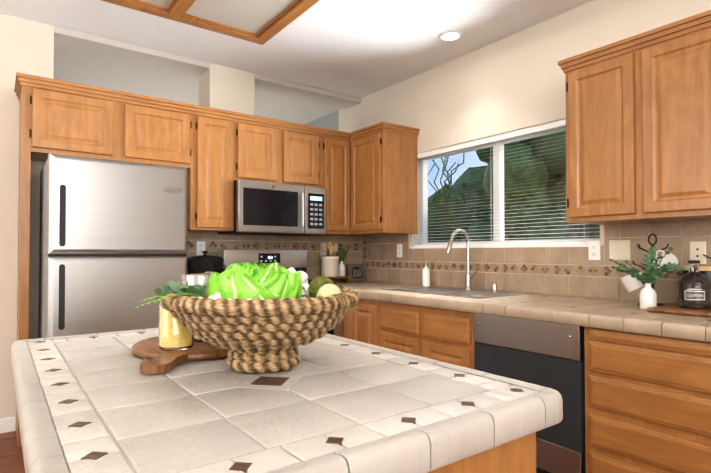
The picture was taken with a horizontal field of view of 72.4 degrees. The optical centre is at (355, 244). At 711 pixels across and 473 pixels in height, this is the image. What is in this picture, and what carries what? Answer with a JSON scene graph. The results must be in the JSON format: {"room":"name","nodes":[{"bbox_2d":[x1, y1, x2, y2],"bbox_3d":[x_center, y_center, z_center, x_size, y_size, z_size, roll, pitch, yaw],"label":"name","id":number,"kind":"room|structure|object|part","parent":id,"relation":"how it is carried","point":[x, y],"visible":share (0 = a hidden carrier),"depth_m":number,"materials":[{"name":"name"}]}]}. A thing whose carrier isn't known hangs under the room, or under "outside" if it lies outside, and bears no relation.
{"room":"kitchen","nodes":[
{"label":"kitchen","id":0,"kind":"room"},
{"bbox_2d":[0,431,24,472],"bbox_3d":[-1.151,1.248,1.415,6.230,0.050,10.200,1,-1,-36],"label":"floor","id":1,"kind":"structure","parent":0,"point":[11,457],"depth_m":2.87,"materials":[{"name":"tile"}]},
{"bbox_2d":[38,153,187,337],"bbox_3d":[-1.627,0.374,3.234,0.775,1.760,0.772,1,-1,-36],"label":"fridge","id":2,"kind":"object","parent":1,"relation":"on","point":[112,243],"visible":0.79,"depth_m":2.90,"materials":[{"name":"silver metal"}]},
{"bbox_2d":[218,249,342,336],"bbox_3d":[-0.589,0.651,3.874,0.774,1.228,0.728,1,-1,-36],"label":"range","id":3,"kind":"object","parent":1,"relation":"on","point":[296,260],"visible":0.04,"depth_m":4.06,"materials":[{"name":"silver metal"}]},
{"bbox_2d":[20,376,550,472],"bbox_3d":[-0.330,0.786,1.274,0.834,0.868,1.285,1,-1,-36],"label":"kitchen island","id":4,"kind":"object","parent":1,"relation":"on","point":[514,451],"depth_m":0.87,"materials":[{"name":"brown wood"}]},
{"bbox_2d":[19,328,550,472],"bbox_3d":[-0.338,0.331,1.277,0.845,0.042,1.325,1,-1,-36],"label":"island countertop","id":5,"kind":"structure","parent":4,"relation":"on","point":[346,407],"depth_m":0.88,"materials":[{"name":"beige tile"}]},
{"bbox_2d":[132,273,227,374],"bbox_3d":[-0.448,0.199,1.408,0.410,0.215,0.435,1,-1,-36],"label":"cutting board","id":6,"kind":"object","parent":5,"relation":"on","point":[172,345],"visible":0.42,"depth_m":1.29,"materials":[{"name":"brown wood"}]},
{"bbox_3d":[-0.473,0.292,1.212,0.139,0.020,0.151,1,-1,-36],"label":"handle","id":7,"kind":"part","parent":6,"relation":"part of","materials":[{"name":"brown wood"}]},
{"bbox_2d":[135,261,358,373],"bbox_3d":[-0.248,0.170,1.197,0.526,0.264,0.481,1,-1,-36],"label":"basket","id":8,"kind":"object","parent":5,"relation":"on","point":[260,317],"visible":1,"depth_m":1.09,"materials":[{"name":"wicker"}]},
{"bbox_2d":[342,293,378,345],"bbox_3d":[0.361,0.831,3.912,0.839,0.868,0.450,1,-1,-36],"label":"base cabinet","id":9,"kind":"object","parent":1,"relation":"on","point":[358,325],"depth_m":3.63,"materials":[{"name":"brown wood"}]},
{"bbox_2d":[375,285,471,354],"bbox_3d":[0.625,0.800,3.554,0.839,0.918,0.440,1,-1,-36],"label":"base cabinet","id":10,"kind":"object","parent":1,"relation":"on","point":[394,308],"depth_m":3.36,"materials":[{"name":"brown wood"}]},
{"bbox_2d":[415,289,558,368],"bbox_3d":[0.882,0.794,3.206,0.839,0.918,0.425,1,-1,-36],"label":"base cabinet","id":11,"kind":"object","parent":1,"relation":"on","point":[442,320],"depth_m":3.01,"materials":[{"name":"brown wood"}]},
{"bbox_2d":[471,309,582,472],"bbox_3d":[1.169,0.814,2.748,0.765,0.862,0.633,1,-1,-36],"label":"base cabinet","id":12,"kind":"object","parent":1,"relation":"on","point":[542,351],"depth_m":2.42,"materials":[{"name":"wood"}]},
{"bbox_2d":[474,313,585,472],"bbox_3d":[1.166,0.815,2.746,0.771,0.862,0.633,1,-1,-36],"label":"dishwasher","id":13,"kind":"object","parent":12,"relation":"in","point":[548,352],"depth_m":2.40,"materials":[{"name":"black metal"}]},
{"bbox_2d":[583,321,710,472],"bbox_3d":[1.574,0.803,2.267,0.839,0.868,0.602,1,-1,-36],"label":"base cabinet","id":14,"kind":"object","parent":1,"relation":"on","point":[629,382],"depth_m":2.05,"materials":[{"name":"brown wood"}]},
{"bbox_2d":[335,281,710,332],"bbox_3d":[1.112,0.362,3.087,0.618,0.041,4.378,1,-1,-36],"label":"countertop","id":15,"kind":"structure","parent":14,"relation":"on","point":[571,302],"depth_m":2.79,"materials":[{"name":"beige tile"}]},
{"bbox_2d":[316,241,352,282],"bbox_3d":[-0.200,0.163,4.634,0.320,0.399,0.180,1,-1,-36],"label":"tray","id":16,"kind":"object","parent":15,"relation":"on","point":[332,267],"visible":1,"depth_m":4.57,"materials":[{"name":"beige ceramic"}]},
{"bbox_2d":[335,245,348,275],"bbox_3d":[-0.138,0.152,4.683,0.160,0.301,0.134,1,-1,-36],"label":"vase","id":17,"kind":"object","parent":16,"relation":"on","point":[340,267],"depth_m":4.67,"materials":[{"name":"white ceramic"}]},
{"bbox_2d":[347,264,364,281],"bbox_3d":[0.007,0.278,4.824,0.190,0.176,0.062,1,-1,-36],"label":"sign","id":18,"kind":"object","parent":15,"relation":"on","point":[356,272],"visible":1,"depth_m":4.81,"materials":[{"name":"grey wood"}]},
{"bbox_2d":[422,262,429,285],"bbox_3d":[0.597,0.251,4.133,0.079,0.206,0.068,1,-1,-36],"label":"soap bottle","id":19,"kind":"object","parent":15,"relation":"on","point":[425,276],"visible":1,"depth_m":4.11,"materials":[{"name":"white plastic"}]},
{"bbox_2d":[382,286,531,298],"bbox_3d":[0.717,0.440,3.572,0.580,0.196,0.930,1,-1,-36],"label":"sink","id":20,"kind":"object","parent":15,"relation":"in","point":[467,292],"depth_m":3.58,"materials":[{"name":"silver metal"}]},
{"bbox_2d":[446,229,497,291],"bbox_3d":[0.861,0.109,3.594,0.271,0.467,0.306,1,-1,-36],"label":"faucet","id":21,"kind":"object","parent":15,"relation":"on","point":[468,288],"depth_m":3.70,"materials":[{"name":"silver metal"}]},
{"bbox_2d":[621,234,677,305],"bbox_3d":[1.588,0.134,2.616,0.165,0.387,0.275,1,-1,-36],"label":"mug tree","id":22,"kind":"object","parent":15,"relation":"on","point":[630,283],"visible":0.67,"depth_m":2.61,"materials":[{"name":"white ceramic"}]},
{"bbox_2d":[609,246,689,309],"bbox_3d":[1.461,0.164,2.428,0.230,0.322,0.379,1,-1,-36],"label":"vase","id":23,"kind":"object","parent":15,"relation":"on","point":[647,296],"visible":0.96,"depth_m":2.41,"materials":[{"name":"white ceramic"}]},
{"bbox_2d":[647,260,710,316],"bbox_3d":[1.752,0.198,2.279,0.505,0.249,0.512,1,-1,-36],"label":"board","id":24,"kind":"object","parent":15,"relation":"on","point":[694,290],"visible":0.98,"depth_m":2.27,"materials":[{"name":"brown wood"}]},
{"bbox_3d":[-0.831,0.806,3.839,1.202,0.917,0.848,1,-1,-36],"label":"kitchen back","id":25,"kind":"object","parent":1,"relation":"on","visible":0},
{"bbox_2d":[187,251,225,273],"bbox_3d":[-1.147,0.196,3.698,0.336,0.300,0.286,1,-1,-36],"label":"pot","id":26,"kind":"object","parent":25,"relation":"on","point":[204,263],"visible":0.54,"depth_m":3.59,"materials":[{"name":"black metal"}]},
{"bbox_2d":[0,13,360,418],"bbox_3d":[-2.528,-0.150,3.307,6.230,2.810,0.280,1,-1,-36],"label":"wall","id":27,"kind":"structure","parent":0,"point":[27,46],"depth_m":3.36,"materials":[{"name":"beige paint"}]},
{"bbox_2d":[0,416,15,433],"bbox_3d":[-3.620,1.190,2.296,3.300,0.095,0.013,1,-1,-36],"label":"baseboard","id":28,"kind":"structure","parent":27,"relation":"attached to","point":[8,424],"depth_m":3.25,"materials":[{"name":"white wood"}]},
{"bbox_2d":[26,78,121,161],"bbox_3d":[-1.939,-0.796,3.340,0.502,0.429,0.379,1,-1,-36],"label":"upper cabinet","id":29,"kind":"object","parent":27,"relation":"attached to","point":[63,120],"depth_m":3.18,"materials":[{"name":"brown wood"}]},
{"bbox_2d":[122,94,193,169],"bbox_3d":[-1.538,-0.791,3.637,0.497,0.429,0.379,1,-1,-36],"label":"upper cabinet","id":30,"kind":"object","parent":27,"relation":"attached to","point":[160,133],"depth_m":3.49,"materials":[{"name":"brown wood"}]},
{"bbox_2d":[187,110,237,231],"bbox_3d":[-1.200,-0.556,3.881,0.339,0.892,0.379,1,-1,-36],"label":"upper cabinet","id":31,"kind":"object","parent":27,"relation":"attached to","point":[214,174],"depth_m":3.73,"materials":[{"name":"brown wood"}]},
{"bbox_2d":[238,118,281,183],"bbox_3d":[-0.902,-0.752,4.105,0.400,0.492,0.379,1,-1,-36],"label":"upper cabinet","id":32,"kind":"object","parent":27,"relation":"attached to","point":[259,142],"depth_m":3.96,"materials":[{"name":"brown wood"}]},
{"bbox_2d":[218,180,325,235],"bbox_3d":[-0.703,-0.295,4.179,0.814,0.414,0.484,1,-1,-36],"label":"microwave","id":33,"kind":"object","parent":32,"relation":"attached to","point":[269,208],"visible":1,"depth_m":3.98,"materials":[{"name":"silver metal"}]},
{"bbox_2d":[186,232,360,280],"bbox_3d":[-0.761,0.130,4.425,2.028,0.459,0.012,1,-1,-36],"label":"wall","id":34,"kind":"structure","parent":27,"relation":"attached to","point":[215,242],"depth_m":4.52,"materials":[{"name":"beige tile"}]},
{"bbox_2d":[196,241,204,255],"bbox_3d":[-1.282,0.033,4.029,0.075,0.122,0.008,1,-1,-36],"label":"electrical outlet plate","id":35,"kind":"object","parent":34,"relation":"attached to","point":[200,246],"depth_m":4.02,"materials":[{"name":"white plastic"}]},
{"bbox_2d":[320,243,326,255],"bbox_3d":[-0.310,0.045,4.747,0.075,0.122,0.008,1,-1,-36],"label":"electrical outlet plate","id":36,"kind":"object","parent":34,"relation":"attached to","point":[322,252],"depth_m":4.73,"materials":[{"name":"white plastic"}]},
{"bbox_2d":[282,126,325,187],"bbox_3d":[-0.573,-0.748,4.348,0.418,0.492,0.379,1,-1,-36],"label":"upper cabinet","id":37,"kind":"object","parent":27,"relation":"attached to","point":[303,150],"depth_m":4.21,"materials":[{"name":"brown wood"}]},
{"bbox_2d":[324,130,349,235],"bbox_3d":[-0.276,-0.544,4.563,0.316,0.892,0.379,1,-1,-36],"label":"upper cabinet","id":38,"kind":"object","parent":27,"relation":"attached to","point":[337,145],"depth_m":4.42,"materials":[{"name":"brown wood"}]},
{"bbox_2d":[0,0,592,123],"bbox_3d":[-1.129,-1.634,1.605,6.430,0.140,10.400,1,-1,-36],"label":"ceiling","id":39,"kind":"structure","parent":0,"point":[361,49],"depth_m":3.72,"materials":[{"name":"white paint"}]},
{"bbox_2d":[102,0,318,44],"bbox_3d":[-0.660,-1.552,2.491,1.340,0.035,1.970,1,-1,-36],"label":"ceiling light","id":40,"kind":"object","parent":39,"relation":"attached to","point":[261,22],"visible":1,"depth_m":3.22,"materials":[{"name":"brown wood"}]},
{"bbox_2d":[438,30,462,41],"bbox_3d":[0.706,-1.545,3.605,0.180,0.010,0.180,1,-1,-36],"label":"recessed light","id":41,"kind":"object","parent":39,"relation":"in","point":[448,36],"visible":1,"depth_m":3.60,"materials":[{"name":"white"}]},
{"bbox_2d":[305,0,710,303],"bbox_3d":[1.377,-0.148,3.429,0.200,2.810,10.400,1,-1,-36],"label":"wall","id":42,"kind":"structure","parent":0,"point":[514,82],"depth_m":3.63,"materials":[{"name":"beige paint"}]},
{"bbox_2d":[350,126,417,235],"bbox_3d":[0.257,-0.546,4.430,0.418,0.892,0.450,1,-1,-36],"label":"upper cabinet","id":43,"kind":"object","parent":42,"relation":"attached to","point":[383,159],"depth_m":4.27,"materials":[{"name":"brown wood"}]},
{"bbox_2d":[410,127,601,248],"bbox_3d":[1.083,-0.406,3.788,0.172,0.862,1.740,1,-1,-36],"label":"window","id":44,"kind":"structure","parent":42,"relation":"in","point":[498,183],"depth_m":3.81,"materials":[{"name":"white"}]},
{"bbox_2d":[414,119,599,246],"bbox_3d":[1.046,-0.413,3.761,0.060,0.844,1.712,1,-1,-36],"label":"window blinds","id":45,"kind":"object","parent":44,"relation":"attached to","point":[558,124],"visible":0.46,"depth_m":3.69,"materials":[{"name":"white plastic"}]},
{"bbox_2d":[362,220,710,303],"bbox_3d":[1.361,0.110,3.268,0.012,0.459,4.371,1,-1,-36],"label":"tile backsplash","id":46,"kind":"structure","parent":42,"relation":"attached to","point":[569,271],"depth_m":3.32,"materials":[{"name":"beige tile"}]},
{"bbox_2d":[397,244,401,256],"bbox_3d":[0.411,0.056,4.540,0.008,0.122,0.075,1,-1,-36],"label":"electrical outlet plate","id":47,"kind":"object","parent":46,"relation":"attached to","point":[399,246],"depth_m":4.53,"materials":[{"name":"white plastic"}]},
{"bbox_2d":[588,241,599,259],"bbox_3d":[1.504,0.037,3.059,0.008,0.122,0.075,1,-1,-36],"label":"electrical outlet plate","id":48,"kind":"object","parent":46,"relation":"attached to","point":[593,246],"depth_m":3.06,"materials":[{"name":"white plastic"}]},
{"bbox_2d":[609,240,629,259],"bbox_3d":[1.593,0.033,2.931,0.016,0.122,0.122,1,-1,-36],"label":"electrical outlet plate","id":49,"kind":"object","parent":46,"relation":"attached to","point":[619,249],"depth_m":2.93,"materials":[{"name":"white plastic"}]},
{"bbox_2d":[690,241,705,263],"bbox_3d":[1.838,0.043,2.607,0.007,0.122,0.075,1,-1,-36],"label":"electrical outlet plate","id":50,"kind":"object","parent":46,"relation":"attached to","point":[697,249],"depth_m":2.60,"materials":[{"name":"white plastic"}]},
{"bbox_2d":[560,42,652,224],"bbox_3d":[1.489,-0.575,2.761,0.418,0.892,0.400,1,-1,-36],"label":"upper cabinet","id":51,"kind":"object","parent":42,"relation":"attached to","point":[599,88],"depth_m":2.63,"materials":[{"name":"brown wood"}]},
{"bbox_2d":[634,14,710,221],"bbox_3d":[1.726,-0.580,2.439,0.418,0.892,0.400,1,-1,-36],"label":"upper cabinet","id":52,"kind":"object","parent":42,"relation":"attached to","point":[638,128],"depth_m":2.35,"materials":[{"name":"brown wood"}]},
{"bbox_2d":[428,131,599,241],"bbox_3d":[1.499,-0.409,5.812,1.267,2.833,4.458,1,-1,-36],"label":"trees","id":53,"kind":"object","parent":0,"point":[511,174],"depth_m":4.82,"materials":[{"name":"green plant"}]}
]}

